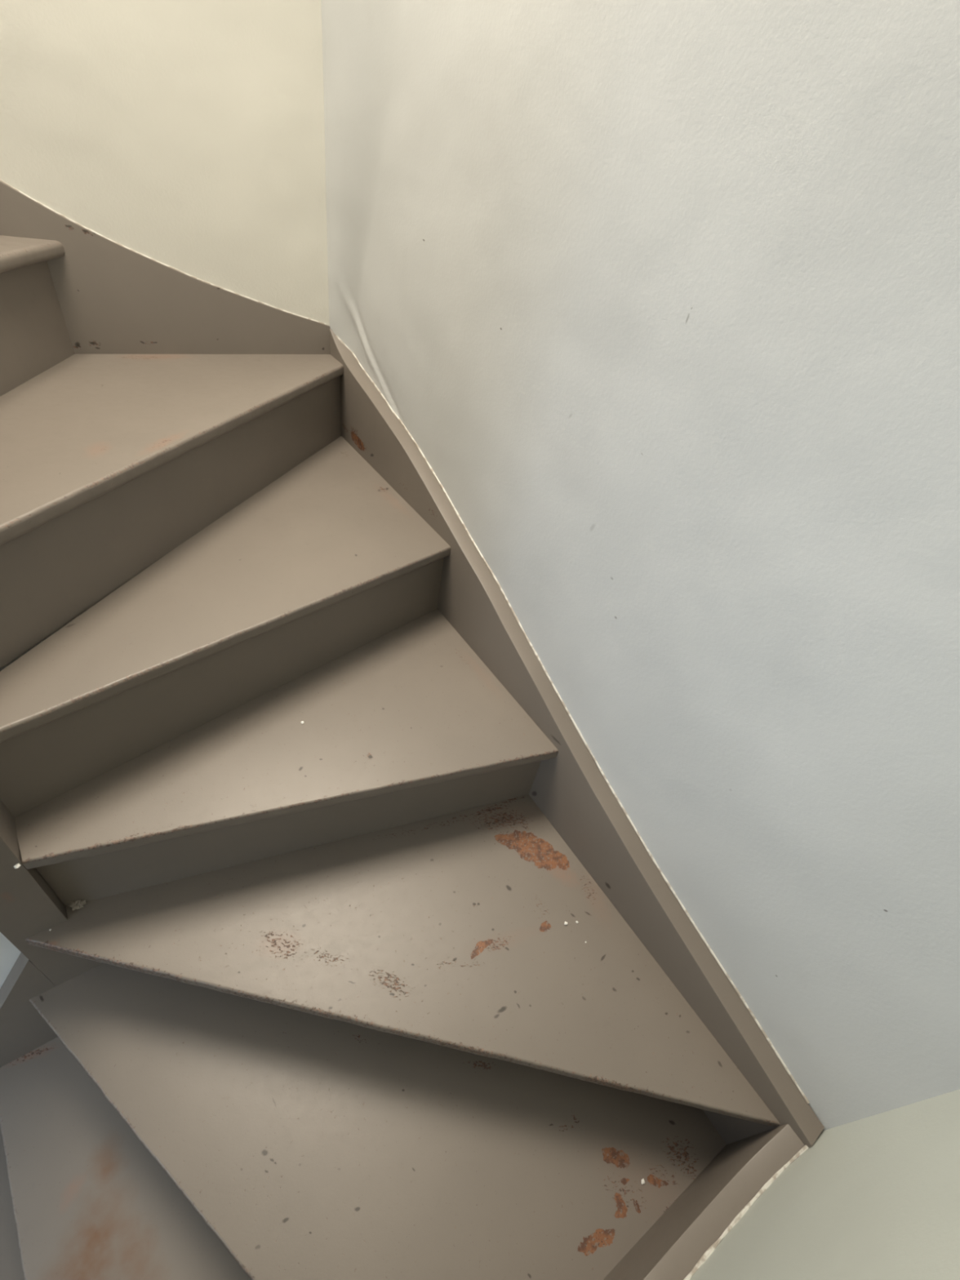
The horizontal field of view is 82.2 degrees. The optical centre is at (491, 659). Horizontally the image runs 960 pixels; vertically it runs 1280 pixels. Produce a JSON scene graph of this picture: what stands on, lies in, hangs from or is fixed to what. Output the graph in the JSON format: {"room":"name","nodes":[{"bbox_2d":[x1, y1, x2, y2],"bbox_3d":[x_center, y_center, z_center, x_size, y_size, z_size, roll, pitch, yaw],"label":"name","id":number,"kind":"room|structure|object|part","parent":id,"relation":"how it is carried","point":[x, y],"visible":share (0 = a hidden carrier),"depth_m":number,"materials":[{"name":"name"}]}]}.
{"room":"staircase","nodes":[
{"label":"staircase","id":0,"kind":"room"},
{"bbox_2d":[0,932,21,988],"bbox_3d":[-1.428,0.107,-0.148,1.939,4.370,0.021,-20,51,-32],"label":"wall","id":1,"kind":"structure","parent":0,"point":[9,953],"depth_m":0.93,"materials":[{"name":"paint"}]},
{"bbox_2d":[0,0,329,671],"bbox_3d":[-1.591,-0.624,0.626,2.910,4.370,0.094,-20,51,-32],"label":"wall","id":2,"kind":"structure","parent":0,"point":[188,135],"depth_m":1.09,"materials":[{"name":"paint"}]},
{"bbox_2d":[0,179,326,324],"bbox_3d":[-0.922,-0.933,0.895,1.344,0.653,0.004,-20,51,-32],"label":"trim","id":3,"kind":"structure","parent":2,"relation":"attached to","point":[0,180],"depth_m":1.18,"materials":[{"name":"white paint"}]},
{"bbox_2d":[320,0,959,1130],"bbox_3d":[0.135,-0.437,0.851,0.039,4.370,1.875,-19,50,-31],"label":"wall","id":4,"kind":"structure","parent":0,"point":[661,298],"depth_m":0.72,"materials":[{"name":"paint"}]},
{"bbox_2d":[335,335,809,1103],"bbox_3d":[0.051,-0.089,1.173,0.030,0.595,1.814,-19,50,-31],"label":"trim","id":5,"kind":"structure","parent":4,"relation":"attached to","point":[340,340],"depth_m":1.07,"materials":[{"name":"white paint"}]},
{"bbox_2d":[689,1088,959,1279],"bbox_3d":[-0.521,0.539,-0.402,2.890,4.370,0.105,-17,49,-29],"label":"wall","id":6,"kind":"structure","parent":0,"point":[877,1197],"depth_m":0.61,"materials":[{"name":"paint"}]},
{"bbox_2d":[683,1145,809,1279],"bbox_3d":[-0.223,1.237,0.738,1.536,0.845,0.007,-17,49,-29],"label":"trim","id":7,"kind":"structure","parent":6,"relation":"attached to","point":[705,1255],"depth_m":0.79,"materials":[{"name":"white paint"}]},
{"bbox_3d":[-1.297,1.618,1.556,3.060,0.050,2.220,-20,51,-32],"label":"floor","id":8,"kind":"structure","parent":0,"visible":0},
{"bbox_2d":[0,181,824,1279],"bbox_3d":[-0.891,0.392,0.778,2.270,3.690,1.946,-20,51,-32],"label":"staircase","id":9,"kind":"structure","parent":8,"relation":"on","point":[320,1002],"depth_m":0.97,"materials":[{"name":"grey paint"}]},
{"bbox_2d":[13,862,20,868],"bbox_3d":[-0.673,0.293,0.781,0.008,0.004,0.008,32,45,21],"label":"flake","id":10,"kind":"object","parent":9,"relation":"attached to","point":[17,865],"visible":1,"depth_m":0.78,"materials":[{"name":"white paint"}]},
{"bbox_3d":[-0.738,0.338,0.846,0.072,2.850,0.084,-20,51,-32],"label":"newel post","id":11,"kind":"part","parent":9,"relation":"part of","materials":[{"name":"grey paint"}]},
{"bbox_2d":[66,899,86,911],"bbox_3d":[-0.697,0.412,0.927,0.021,0.015,0.022,27,43,16],"label":"clump","id":12,"kind":"object","parent":9,"relation":"on","point":[77,904],"visible":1,"depth_m":0.92,"materials":[{"name":"grey"}]}
]}

